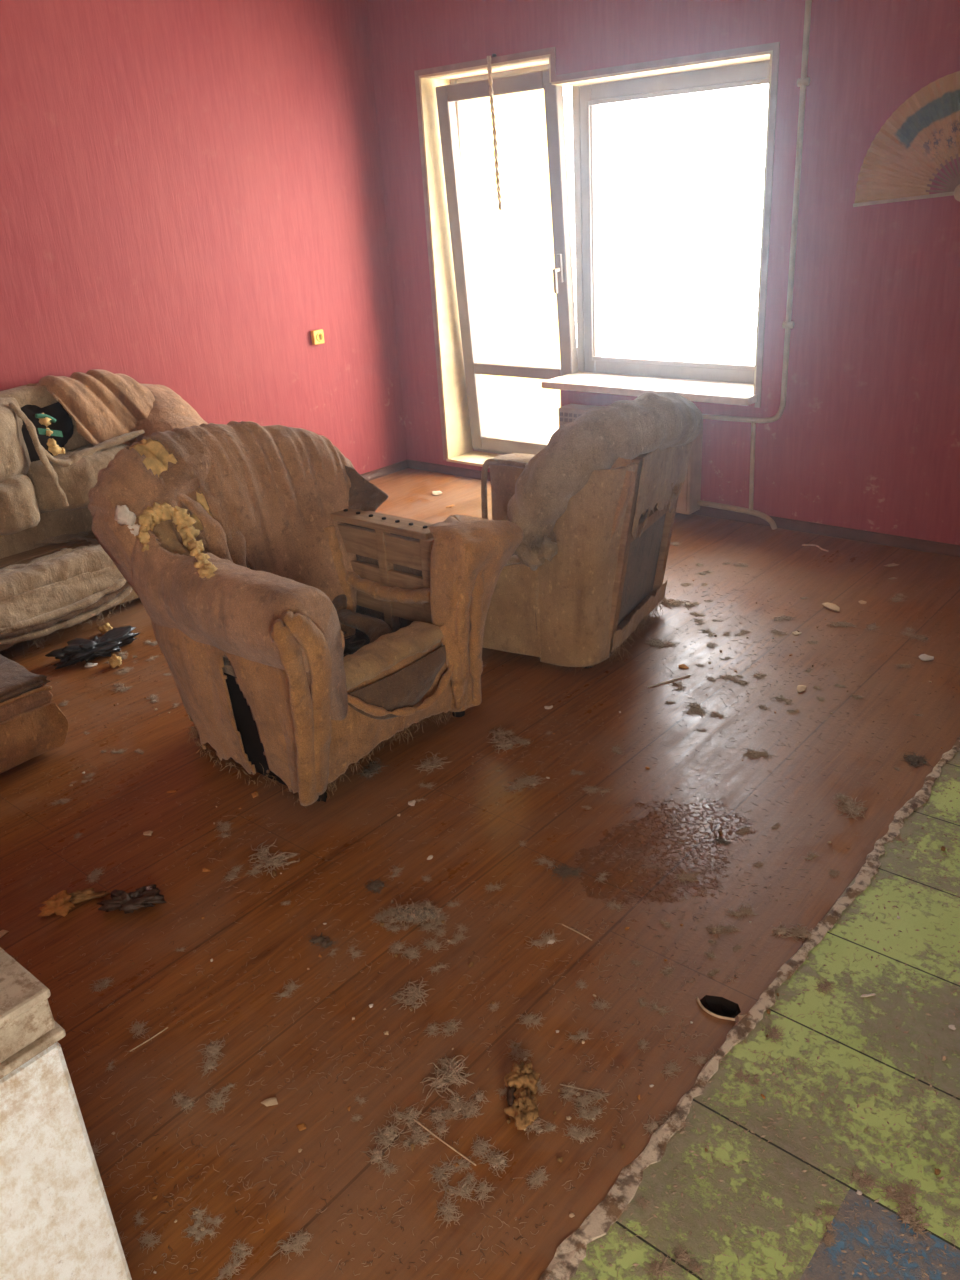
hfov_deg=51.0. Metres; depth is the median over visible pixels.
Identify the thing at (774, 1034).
tuft
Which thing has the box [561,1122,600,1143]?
tuft
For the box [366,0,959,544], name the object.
wall
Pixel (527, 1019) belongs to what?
tuft
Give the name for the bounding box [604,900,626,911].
tuft
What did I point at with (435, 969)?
tuft
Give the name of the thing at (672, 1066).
tuft
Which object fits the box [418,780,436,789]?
tuft
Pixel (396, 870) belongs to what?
tuft
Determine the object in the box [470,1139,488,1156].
tuft
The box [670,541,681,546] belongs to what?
tuft
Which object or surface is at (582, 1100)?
tuft
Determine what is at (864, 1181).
tuft
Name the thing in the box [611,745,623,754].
tuft
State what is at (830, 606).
scrap
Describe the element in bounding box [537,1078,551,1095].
tuft
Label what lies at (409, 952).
tuft
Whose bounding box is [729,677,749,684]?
tuft
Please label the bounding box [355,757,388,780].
tuft
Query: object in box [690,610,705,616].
tuft
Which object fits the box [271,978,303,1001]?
tuft
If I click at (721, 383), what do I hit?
window
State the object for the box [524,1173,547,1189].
tuft
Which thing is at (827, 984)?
tuft
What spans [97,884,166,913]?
clump
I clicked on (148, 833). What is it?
scrap
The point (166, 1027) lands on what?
twig
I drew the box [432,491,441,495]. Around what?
scrap
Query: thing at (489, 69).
hanging cord
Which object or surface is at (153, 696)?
tuft
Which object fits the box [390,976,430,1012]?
tuft
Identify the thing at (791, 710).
tuft
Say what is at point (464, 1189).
tuft
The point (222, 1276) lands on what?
tuft
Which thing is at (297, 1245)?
tuft
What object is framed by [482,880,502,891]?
tuft
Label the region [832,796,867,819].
tuft
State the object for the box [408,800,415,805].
scrap
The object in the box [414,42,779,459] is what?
trim
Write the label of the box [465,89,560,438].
door glass
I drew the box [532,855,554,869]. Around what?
tuft
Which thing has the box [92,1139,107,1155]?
tuft
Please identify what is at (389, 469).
baseboard
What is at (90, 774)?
tuft
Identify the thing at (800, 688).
scrap
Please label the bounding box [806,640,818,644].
tuft
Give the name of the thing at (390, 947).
tuft
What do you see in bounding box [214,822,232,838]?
tuft
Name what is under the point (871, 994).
scrap
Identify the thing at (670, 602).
tuft
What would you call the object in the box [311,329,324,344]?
wall socket
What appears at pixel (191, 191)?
wall
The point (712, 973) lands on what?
tuft
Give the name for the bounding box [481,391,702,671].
armchair
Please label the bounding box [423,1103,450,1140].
tuft
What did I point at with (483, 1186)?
tuft
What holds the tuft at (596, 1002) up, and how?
on the floor at (163, 741)
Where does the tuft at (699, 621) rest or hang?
on the floor at (163, 741)
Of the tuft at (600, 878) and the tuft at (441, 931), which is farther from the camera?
the tuft at (600, 878)
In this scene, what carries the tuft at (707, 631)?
on the floor at (163, 741)
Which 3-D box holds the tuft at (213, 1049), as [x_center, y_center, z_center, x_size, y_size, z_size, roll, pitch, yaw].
[-0.574,0.888,2.146,0.064,0.008,0.105,-10,25,-13]
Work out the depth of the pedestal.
1.27 m
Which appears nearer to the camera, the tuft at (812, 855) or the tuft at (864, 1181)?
the tuft at (864, 1181)
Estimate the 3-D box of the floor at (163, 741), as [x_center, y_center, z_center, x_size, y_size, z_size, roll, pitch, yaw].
[-1.317,0.537,3.056,4.090,0.001,7.300,16,31,37]
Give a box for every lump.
[97,623,112,634]
[108,654,121,667]
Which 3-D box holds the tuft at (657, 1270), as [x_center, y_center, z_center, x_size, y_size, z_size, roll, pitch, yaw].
[0.297,1.042,1.672,0.057,0.007,0.048,-9,25,-13]
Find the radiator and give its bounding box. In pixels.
[558,404,702,514]
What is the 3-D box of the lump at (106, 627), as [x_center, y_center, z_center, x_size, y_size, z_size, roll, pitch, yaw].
[-1.621,-0.049,4.354,0.060,0.050,0.064,-17,27,-28]
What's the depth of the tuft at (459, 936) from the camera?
2.44 m
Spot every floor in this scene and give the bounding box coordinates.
[0,468,959,1279]
[570,751,959,1279]
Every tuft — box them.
[48,796,70,806]
[73,832,83,839]
[82,772,95,778]
[85,866,105,883]
[90,976,114,992]
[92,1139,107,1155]
[105,1059,116,1071]
[108,684,131,692]
[108,748,126,754]
[113,666,133,674]
[117,650,127,656]
[127,1020,147,1038]
[131,1208,146,1227]
[137,1229,160,1252]
[144,639,157,646]
[145,655,161,661]
[145,694,159,702]
[172,1090,198,1113]
[181,1220,203,1246]
[184,1204,207,1231]
[194,1225,218,1241]
[196,1037,224,1076]
[203,1089,230,1112]
[204,1212,225,1228]
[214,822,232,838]
[214,1265,226,1279]
[217,1083,235,1093]
[219,1253,245,1278]
[223,864,244,882]
[229,1239,253,1262]
[245,860,265,877]
[248,839,298,878]
[269,1228,312,1263]
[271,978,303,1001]
[292,1229,312,1243]
[308,932,337,950]
[327,948,336,957]
[345,943,365,960]
[350,1113,362,1121]
[354,1092,367,1106]
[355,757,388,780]
[363,1120,407,1168]
[364,877,390,893]
[369,908,392,925]
[376,1160,398,1177]
[382,906,397,923]
[382,920,402,933]
[384,863,404,879]
[385,1102,425,1124]
[388,940,401,956]
[388,941,421,963]
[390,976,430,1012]
[390,992,405,1001]
[399,1128,435,1151]
[404,1118,425,1134]
[414,751,451,774]
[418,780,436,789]
[418,919,441,933]
[420,874,430,882]
[420,1053,474,1103]
[421,937,448,953]
[423,1022,439,1036]
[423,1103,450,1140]
[426,962,449,975]
[429,1155,459,1187]
[431,905,449,927]
[433,926,446,937]
[433,1175,479,1201]
[434,1194,463,1227]
[435,1056,456,1066]
[436,1017,463,1036]
[440,1105,463,1119]
[442,1062,461,1084]
[443,929,469,946]
[445,1089,478,1115]
[447,898,462,908]
[450,1156,474,1174]
[453,923,469,931]
[456,1087,489,1121]
[463,1171,475,1185]
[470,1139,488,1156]
[471,1133,513,1177]
[472,1178,496,1208]
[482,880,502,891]
[485,1001,499,1012]
[486,725,523,753]
[495,1084,506,1099]
[503,1038,522,1059]
[504,772,547,794]
[511,1047,533,1062]
[512,734,533,746]
[516,1011,544,1030]
[518,840,526,846]
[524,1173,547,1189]
[525,929,562,948]
[525,1103,549,1138]
[527,1166,550,1189]
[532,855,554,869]
[535,1121,557,1134]
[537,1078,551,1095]
[551,862,583,882]
[558,1081,579,1105]
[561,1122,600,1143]
[565,1028,594,1042]
[568,1089,610,1112]
[570,771,584,775]
[573,1103,606,1121]
[575,979,587,989]
[581,784,612,796]
[590,999,610,1009]
[594,872,610,883]
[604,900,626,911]
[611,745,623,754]
[628,958,642,966]
[634,1195,651,1210]
[637,996,648,1007]
[638,1039,649,1052]
[642,1110,692,1136]
[644,636,678,648]
[644,1252,675,1279]
[650,1001,671,1018]
[658,598,698,609]
[658,919,671,927]
[659,962,674,977]
[661,1059,682,1078]
[665,700,677,704]
[667,680,686,691]
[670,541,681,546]
[670,1243,704,1279]
[672,870,698,884]
[682,707,699,715]
[683,701,707,717]
[686,1048,727,1066]
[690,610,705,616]
[691,617,703,625]
[695,570,711,574]
[697,627,715,636]
[704,951,714,958]
[705,923,740,938]
[706,642,716,647]
[706,968,721,977]
[707,711,726,718]
[715,836,730,844]
[716,673,738,680]
[725,905,757,918]
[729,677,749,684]
[731,943,742,952]
[732,1069,755,1081]
[734,562,747,566]
[734,629,752,636]
[737,826,749,834]
[742,748,776,761]
[746,751,765,761]
[751,670,767,678]
[752,1072,761,1084]
[754,861,764,867]
[758,703,770,710]
[765,1024,784,1043]
[769,822,779,829]
[770,694,795,705]
[771,614,795,621]
[771,628,786,635]
[772,922,815,940]
[787,707,800,713]
[804,851,816,861]
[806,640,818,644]
[813,1204,841,1218]
[814,977,837,993]
[820,1221,839,1248]
[826,620,855,627]
[829,868,838,877]
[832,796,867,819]
[834,793,853,803]
[839,1164,879,1194]
[847,692,864,700]
[864,622,880,631]
[877,1177,922,1206]
[888,593,906,602]
[890,1193,931,1239]
[896,661,913,669]
[898,630,930,642]
[901,750,933,767]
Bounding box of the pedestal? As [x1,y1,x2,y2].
[0,947,131,1279]
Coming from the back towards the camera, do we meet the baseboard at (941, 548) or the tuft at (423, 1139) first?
the baseboard at (941, 548)
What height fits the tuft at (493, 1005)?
0.004 m
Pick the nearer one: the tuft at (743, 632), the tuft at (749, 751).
the tuft at (749, 751)
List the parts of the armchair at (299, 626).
backrest, armrest, panel, arm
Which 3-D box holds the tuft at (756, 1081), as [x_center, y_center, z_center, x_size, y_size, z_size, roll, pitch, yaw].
[0.553,0.876,2.013,0.024,0.003,0.036,3,25,16]
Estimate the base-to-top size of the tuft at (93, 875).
0.007 m
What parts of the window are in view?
sill, frame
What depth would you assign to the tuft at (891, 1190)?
1.77 m
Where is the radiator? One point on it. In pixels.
(690, 493)
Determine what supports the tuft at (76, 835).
on the floor at (163, 741)
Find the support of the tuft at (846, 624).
on the floor at (163, 741)
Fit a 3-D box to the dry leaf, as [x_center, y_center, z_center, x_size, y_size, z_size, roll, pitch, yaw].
[-1.064,0.680,2.643,0.183,0.042,0.084,-8,24,-9]
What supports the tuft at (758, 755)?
on the floor at (163, 741)
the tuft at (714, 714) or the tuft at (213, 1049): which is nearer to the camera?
the tuft at (213, 1049)
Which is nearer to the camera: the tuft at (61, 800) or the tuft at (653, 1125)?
the tuft at (653, 1125)
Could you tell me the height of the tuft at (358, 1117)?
0.003 m
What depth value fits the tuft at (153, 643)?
4.24 m
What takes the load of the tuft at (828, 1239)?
on the floor at (658, 1236)
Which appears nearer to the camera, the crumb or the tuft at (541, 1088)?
the crumb
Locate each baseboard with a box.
[360,460,407,480]
[407,459,959,556]
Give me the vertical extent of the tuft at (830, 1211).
0.004 m
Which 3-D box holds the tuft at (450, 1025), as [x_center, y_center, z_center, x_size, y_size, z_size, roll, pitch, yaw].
[-0.064,0.839,2.182,0.062,0.007,0.052,-19,28,-30]
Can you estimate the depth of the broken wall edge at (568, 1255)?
2.02 m
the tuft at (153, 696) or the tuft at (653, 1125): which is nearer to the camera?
the tuft at (653, 1125)
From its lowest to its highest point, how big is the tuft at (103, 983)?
0.007 m
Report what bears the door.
in the wall at (866, 437)
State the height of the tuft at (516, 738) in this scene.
0.007 m
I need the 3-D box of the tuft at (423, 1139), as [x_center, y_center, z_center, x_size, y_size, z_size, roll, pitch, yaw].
[-0.123,0.957,1.925,0.077,0.006,0.049,-15,26,-24]
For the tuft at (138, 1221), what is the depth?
1.81 m
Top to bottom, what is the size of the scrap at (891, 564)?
0.012 m
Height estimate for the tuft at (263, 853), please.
0.019 m
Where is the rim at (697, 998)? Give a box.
[696,997,734,1020]
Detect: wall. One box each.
[0,0,406,473]
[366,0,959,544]
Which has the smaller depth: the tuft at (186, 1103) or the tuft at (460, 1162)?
the tuft at (460, 1162)
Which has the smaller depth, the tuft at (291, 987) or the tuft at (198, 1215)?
the tuft at (198, 1215)
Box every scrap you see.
[0,930,8,937]
[85,663,97,667]
[143,831,152,835]
[252,791,258,797]
[261,1097,277,1106]
[297,1123,305,1130]
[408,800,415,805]
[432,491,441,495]
[678,664,688,668]
[797,685,805,692]
[822,602,839,611]
[861,993,875,996]
[884,563,898,566]
[918,654,933,660]
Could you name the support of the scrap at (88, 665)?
on the floor at (163, 741)
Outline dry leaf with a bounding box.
[38,888,110,916]
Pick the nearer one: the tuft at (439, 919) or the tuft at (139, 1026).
the tuft at (139, 1026)
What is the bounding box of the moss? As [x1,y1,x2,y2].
[588,768,959,1279]
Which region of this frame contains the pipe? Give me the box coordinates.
[697,0,811,529]
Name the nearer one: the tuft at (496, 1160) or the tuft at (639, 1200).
the tuft at (639, 1200)
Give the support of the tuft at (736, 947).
on the floor at (163, 741)
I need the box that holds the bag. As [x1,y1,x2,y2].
[45,625,140,669]
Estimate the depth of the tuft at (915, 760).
3.05 m
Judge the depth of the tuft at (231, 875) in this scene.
2.73 m
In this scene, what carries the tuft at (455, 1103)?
on the floor at (163, 741)
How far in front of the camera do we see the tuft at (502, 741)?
3.30 m
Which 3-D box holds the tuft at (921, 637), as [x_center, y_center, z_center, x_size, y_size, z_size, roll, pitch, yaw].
[1.664,-0.018,3.855,0.131,0.010,0.079,16,31,37]
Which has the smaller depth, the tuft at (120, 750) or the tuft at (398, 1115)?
the tuft at (398, 1115)
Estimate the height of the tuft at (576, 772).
0.005 m
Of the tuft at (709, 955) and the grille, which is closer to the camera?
the tuft at (709, 955)
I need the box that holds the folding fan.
[853,71,959,206]
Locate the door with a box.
[435,64,584,454]
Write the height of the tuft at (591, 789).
0.009 m
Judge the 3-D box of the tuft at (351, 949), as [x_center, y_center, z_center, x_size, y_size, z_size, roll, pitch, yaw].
[-0.301,0.748,2.423,0.044,0.006,0.068,-17,27,-28]
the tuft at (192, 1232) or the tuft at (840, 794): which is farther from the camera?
the tuft at (840, 794)
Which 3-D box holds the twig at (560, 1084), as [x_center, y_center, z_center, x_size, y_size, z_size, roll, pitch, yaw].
[0.209,0.900,2.009,0.104,0.002,0.014,9,27,27]
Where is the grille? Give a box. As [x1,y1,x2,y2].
[560,412,581,421]
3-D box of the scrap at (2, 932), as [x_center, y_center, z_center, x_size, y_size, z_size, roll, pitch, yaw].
[-1.220,0.749,2.555,0.022,0.006,0.042,9,27,26]
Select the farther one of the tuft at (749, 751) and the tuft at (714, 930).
the tuft at (749, 751)
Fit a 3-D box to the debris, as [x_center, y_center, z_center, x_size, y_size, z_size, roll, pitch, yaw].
[-0.150,0.181,3.678,3.626,0.006,4.379,6,26,21]
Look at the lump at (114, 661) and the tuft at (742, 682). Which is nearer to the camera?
the tuft at (742, 682)
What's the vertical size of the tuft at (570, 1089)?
0.007 m
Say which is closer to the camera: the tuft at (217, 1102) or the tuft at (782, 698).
the tuft at (217, 1102)
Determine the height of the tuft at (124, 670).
0.010 m
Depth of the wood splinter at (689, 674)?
3.63 m
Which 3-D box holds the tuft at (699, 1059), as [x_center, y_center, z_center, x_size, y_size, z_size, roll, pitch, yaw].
[0.467,0.858,2.063,0.081,0.006,0.049,-8,24,-10]
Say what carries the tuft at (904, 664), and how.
on the floor at (163, 741)
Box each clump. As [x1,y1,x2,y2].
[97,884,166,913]
[504,1061,539,1129]
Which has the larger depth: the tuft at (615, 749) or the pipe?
the pipe
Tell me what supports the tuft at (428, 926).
on the floor at (163, 741)
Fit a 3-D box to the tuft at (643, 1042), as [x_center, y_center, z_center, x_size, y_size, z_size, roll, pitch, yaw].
[0.344,0.847,2.106,0.030,0.005,0.043,-2,24,3]
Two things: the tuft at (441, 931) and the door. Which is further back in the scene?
the door
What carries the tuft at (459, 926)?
on the floor at (163, 741)
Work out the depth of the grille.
5.60 m
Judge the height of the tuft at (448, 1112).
0.006 m
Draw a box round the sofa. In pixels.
[0,369,207,657]
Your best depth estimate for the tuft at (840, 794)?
2.89 m
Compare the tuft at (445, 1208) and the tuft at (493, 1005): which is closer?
the tuft at (445, 1208)
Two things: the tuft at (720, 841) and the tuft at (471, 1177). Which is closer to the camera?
the tuft at (471, 1177)
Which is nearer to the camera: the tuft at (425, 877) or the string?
the tuft at (425, 877)
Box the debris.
[1,520,957,1278]
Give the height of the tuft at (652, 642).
0.015 m
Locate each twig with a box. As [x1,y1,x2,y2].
[130,1027,167,1051]
[414,1119,475,1165]
[560,1084,607,1102]
[562,924,591,940]
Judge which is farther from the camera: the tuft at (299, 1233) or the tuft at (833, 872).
the tuft at (833, 872)
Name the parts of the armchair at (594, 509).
panel, arm, corner panel, backrest, frame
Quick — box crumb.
[935,1168,940,1174]
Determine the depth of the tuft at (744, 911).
2.47 m
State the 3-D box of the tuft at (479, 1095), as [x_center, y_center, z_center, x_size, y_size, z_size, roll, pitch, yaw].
[-0.012,0.920,1.990,0.053,0.008,0.087,14,29,34]
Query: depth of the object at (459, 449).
5.94 m
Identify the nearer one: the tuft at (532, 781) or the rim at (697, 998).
the rim at (697, 998)
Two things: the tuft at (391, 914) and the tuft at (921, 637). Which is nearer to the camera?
the tuft at (391, 914)
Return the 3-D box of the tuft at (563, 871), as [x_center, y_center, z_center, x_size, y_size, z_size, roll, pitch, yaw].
[0.224,0.609,2.651,0.092,0.013,0.087,18,32,40]
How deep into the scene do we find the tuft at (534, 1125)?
1.94 m
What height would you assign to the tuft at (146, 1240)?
0.006 m
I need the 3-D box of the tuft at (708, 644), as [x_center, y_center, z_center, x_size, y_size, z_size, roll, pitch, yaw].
[0.892,0.019,3.887,0.052,0.007,0.062,11,28,29]
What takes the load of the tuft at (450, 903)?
on the floor at (163, 741)
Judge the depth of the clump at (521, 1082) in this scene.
1.97 m
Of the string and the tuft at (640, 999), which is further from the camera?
the string
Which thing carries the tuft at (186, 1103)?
on the floor at (163, 741)
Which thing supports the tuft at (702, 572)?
on the floor at (163, 741)
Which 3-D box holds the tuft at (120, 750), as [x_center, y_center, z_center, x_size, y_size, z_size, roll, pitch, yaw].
[-1.224,0.374,3.400,0.074,0.006,0.048,-2,24,3]
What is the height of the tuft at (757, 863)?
0.004 m
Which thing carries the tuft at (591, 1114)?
on the floor at (163, 741)
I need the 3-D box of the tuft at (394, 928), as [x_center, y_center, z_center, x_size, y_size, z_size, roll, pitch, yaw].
[-0.222,0.711,2.497,0.066,0.005,0.040,5,25,20]
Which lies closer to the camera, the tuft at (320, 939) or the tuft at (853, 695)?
the tuft at (320, 939)
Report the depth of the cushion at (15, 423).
4.40 m
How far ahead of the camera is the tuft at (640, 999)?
2.21 m
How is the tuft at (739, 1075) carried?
on the floor at (658, 1236)
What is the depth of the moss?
1.90 m
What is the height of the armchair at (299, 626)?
1.036 m
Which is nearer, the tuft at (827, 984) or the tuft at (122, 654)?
the tuft at (827, 984)
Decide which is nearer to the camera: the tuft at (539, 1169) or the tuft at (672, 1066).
the tuft at (539, 1169)
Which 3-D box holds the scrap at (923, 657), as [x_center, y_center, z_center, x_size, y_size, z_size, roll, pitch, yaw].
[1.628,0.064,3.672,0.053,0.011,0.050,-18,28,-30]
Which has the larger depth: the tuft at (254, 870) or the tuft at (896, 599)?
the tuft at (896, 599)
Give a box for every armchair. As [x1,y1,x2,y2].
[88,421,523,807]
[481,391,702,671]
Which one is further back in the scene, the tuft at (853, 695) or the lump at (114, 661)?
the lump at (114, 661)
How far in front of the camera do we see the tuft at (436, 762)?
3.20 m
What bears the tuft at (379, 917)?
on the floor at (163, 741)
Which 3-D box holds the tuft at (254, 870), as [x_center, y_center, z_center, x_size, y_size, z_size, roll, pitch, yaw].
[-0.608,0.623,2.748,0.057,0.007,0.087,4,25,16]
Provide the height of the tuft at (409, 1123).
0.004 m
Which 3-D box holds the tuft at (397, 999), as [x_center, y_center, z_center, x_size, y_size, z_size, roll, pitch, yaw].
[-0.186,0.807,2.276,0.041,0.003,0.027,11,28,29]
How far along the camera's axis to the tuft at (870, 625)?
3.96 m
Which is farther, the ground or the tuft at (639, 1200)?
the ground
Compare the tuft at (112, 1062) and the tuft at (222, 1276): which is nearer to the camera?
the tuft at (222, 1276)
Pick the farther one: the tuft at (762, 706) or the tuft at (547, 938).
the tuft at (762, 706)
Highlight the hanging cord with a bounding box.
[487,54,501,209]
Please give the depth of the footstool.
3.30 m
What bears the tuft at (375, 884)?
on the floor at (163, 741)
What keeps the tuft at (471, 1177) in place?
on the floor at (163, 741)
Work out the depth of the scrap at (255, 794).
3.09 m
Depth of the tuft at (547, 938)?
2.42 m
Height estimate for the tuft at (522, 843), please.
0.004 m
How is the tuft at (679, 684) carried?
on the floor at (163, 741)
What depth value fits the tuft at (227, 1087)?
2.07 m
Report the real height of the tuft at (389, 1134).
0.012 m
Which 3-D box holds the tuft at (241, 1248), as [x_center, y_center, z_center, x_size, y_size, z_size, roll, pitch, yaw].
[-0.414,1.057,1.745,0.041,0.006,0.049,-17,27,-28]
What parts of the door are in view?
handle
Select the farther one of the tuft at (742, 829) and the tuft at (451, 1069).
the tuft at (742, 829)
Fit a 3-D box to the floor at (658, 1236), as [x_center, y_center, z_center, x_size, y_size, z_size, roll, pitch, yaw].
[1.156,1.276,1.092,2.605,0.050,7.300,16,31,37]
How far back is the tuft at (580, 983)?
2.28 m
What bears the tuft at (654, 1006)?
on the floor at (163, 741)
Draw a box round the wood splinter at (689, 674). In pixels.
[648,674,690,687]
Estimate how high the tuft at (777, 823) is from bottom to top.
0.004 m
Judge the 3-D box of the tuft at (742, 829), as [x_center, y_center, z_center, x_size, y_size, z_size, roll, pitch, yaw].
[0.725,0.526,2.774,0.036,0.005,0.056,17,31,39]
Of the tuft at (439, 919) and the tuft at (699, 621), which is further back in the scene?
the tuft at (699, 621)
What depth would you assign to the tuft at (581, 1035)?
2.14 m
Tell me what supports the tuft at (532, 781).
on the floor at (163, 741)
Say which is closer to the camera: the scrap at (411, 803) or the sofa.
the scrap at (411, 803)
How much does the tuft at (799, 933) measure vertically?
0.012 m
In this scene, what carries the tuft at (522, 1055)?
on the floor at (163, 741)
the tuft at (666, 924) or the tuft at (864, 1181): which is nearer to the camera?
the tuft at (864, 1181)
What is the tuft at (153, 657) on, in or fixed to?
on the floor at (163, 741)
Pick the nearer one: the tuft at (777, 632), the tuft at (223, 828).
the tuft at (223, 828)
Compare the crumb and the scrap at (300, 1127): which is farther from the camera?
the scrap at (300, 1127)
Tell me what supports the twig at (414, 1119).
on the floor at (163, 741)
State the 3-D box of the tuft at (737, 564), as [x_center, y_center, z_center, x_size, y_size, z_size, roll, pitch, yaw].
[1.210,-0.349,4.667,0.078,0.009,0.066,16,30,37]
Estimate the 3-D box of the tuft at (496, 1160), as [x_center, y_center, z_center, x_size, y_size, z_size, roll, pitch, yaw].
[0.018,0.963,1.890,0.101,0.008,0.061,15,30,35]
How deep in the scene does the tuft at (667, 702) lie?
3.48 m
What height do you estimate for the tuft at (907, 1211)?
0.009 m
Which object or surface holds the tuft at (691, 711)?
on the floor at (163, 741)
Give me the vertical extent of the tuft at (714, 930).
0.006 m
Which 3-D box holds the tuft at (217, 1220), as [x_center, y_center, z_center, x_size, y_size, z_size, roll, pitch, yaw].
[-0.477,1.037,1.802,0.049,0.004,0.032,3,25,14]
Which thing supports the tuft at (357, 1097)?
on the floor at (163, 741)
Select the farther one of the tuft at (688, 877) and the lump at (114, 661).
the lump at (114, 661)
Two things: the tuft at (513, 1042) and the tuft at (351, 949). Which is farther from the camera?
the tuft at (351, 949)
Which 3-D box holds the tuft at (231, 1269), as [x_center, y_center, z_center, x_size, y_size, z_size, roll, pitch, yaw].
[-0.424,1.070,1.717,0.048,0.006,0.041,-23,30,-37]
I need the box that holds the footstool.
[0,655,68,773]
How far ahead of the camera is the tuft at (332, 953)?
2.42 m
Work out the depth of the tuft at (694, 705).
3.43 m
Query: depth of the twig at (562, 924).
2.44 m
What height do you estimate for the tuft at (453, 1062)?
0.006 m
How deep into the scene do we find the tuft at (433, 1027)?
2.18 m
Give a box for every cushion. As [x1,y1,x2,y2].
[0,397,30,481]
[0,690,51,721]
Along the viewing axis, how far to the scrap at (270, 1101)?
2.03 m
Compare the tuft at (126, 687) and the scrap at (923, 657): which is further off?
the tuft at (126, 687)
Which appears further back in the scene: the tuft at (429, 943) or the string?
the string
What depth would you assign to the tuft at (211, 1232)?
1.78 m
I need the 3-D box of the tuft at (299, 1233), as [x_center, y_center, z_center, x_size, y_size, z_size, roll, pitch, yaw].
[-0.312,1.044,1.759,0.044,0.005,0.031,7,26,23]
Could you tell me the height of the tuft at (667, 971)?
0.006 m
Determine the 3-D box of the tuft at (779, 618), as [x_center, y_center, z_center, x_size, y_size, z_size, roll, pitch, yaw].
[1.225,-0.088,4.076,0.108,0.009,0.069,-13,26,-20]
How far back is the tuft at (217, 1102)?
2.04 m
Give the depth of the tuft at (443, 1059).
2.10 m
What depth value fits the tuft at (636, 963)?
2.33 m
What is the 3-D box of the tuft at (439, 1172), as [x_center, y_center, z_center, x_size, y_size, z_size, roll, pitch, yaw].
[-0.068,0.978,1.867,0.054,0.009,0.076,16,31,38]
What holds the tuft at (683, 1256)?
on the floor at (658, 1236)
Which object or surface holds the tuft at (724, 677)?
on the floor at (163, 741)
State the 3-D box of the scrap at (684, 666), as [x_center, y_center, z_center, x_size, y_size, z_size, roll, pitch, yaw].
[0.753,0.098,3.730,0.031,0.007,0.040,-11,25,-16]
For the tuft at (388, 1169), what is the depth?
1.88 m
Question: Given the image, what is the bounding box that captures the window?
[541,60,769,405]
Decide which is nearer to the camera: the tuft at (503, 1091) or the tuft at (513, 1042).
the tuft at (503, 1091)
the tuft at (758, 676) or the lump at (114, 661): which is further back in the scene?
the lump at (114, 661)
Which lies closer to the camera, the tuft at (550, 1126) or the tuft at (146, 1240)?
the tuft at (146, 1240)
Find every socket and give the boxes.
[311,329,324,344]
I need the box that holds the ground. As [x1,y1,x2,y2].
[521,426,558,441]
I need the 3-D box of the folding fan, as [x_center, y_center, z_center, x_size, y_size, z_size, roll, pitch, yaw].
[1.951,-2.004,4.006,0.898,0.483,0.017,16,31,37]
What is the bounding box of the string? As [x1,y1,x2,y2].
[802,544,827,551]
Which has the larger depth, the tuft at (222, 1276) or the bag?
the bag
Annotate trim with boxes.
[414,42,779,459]
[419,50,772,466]
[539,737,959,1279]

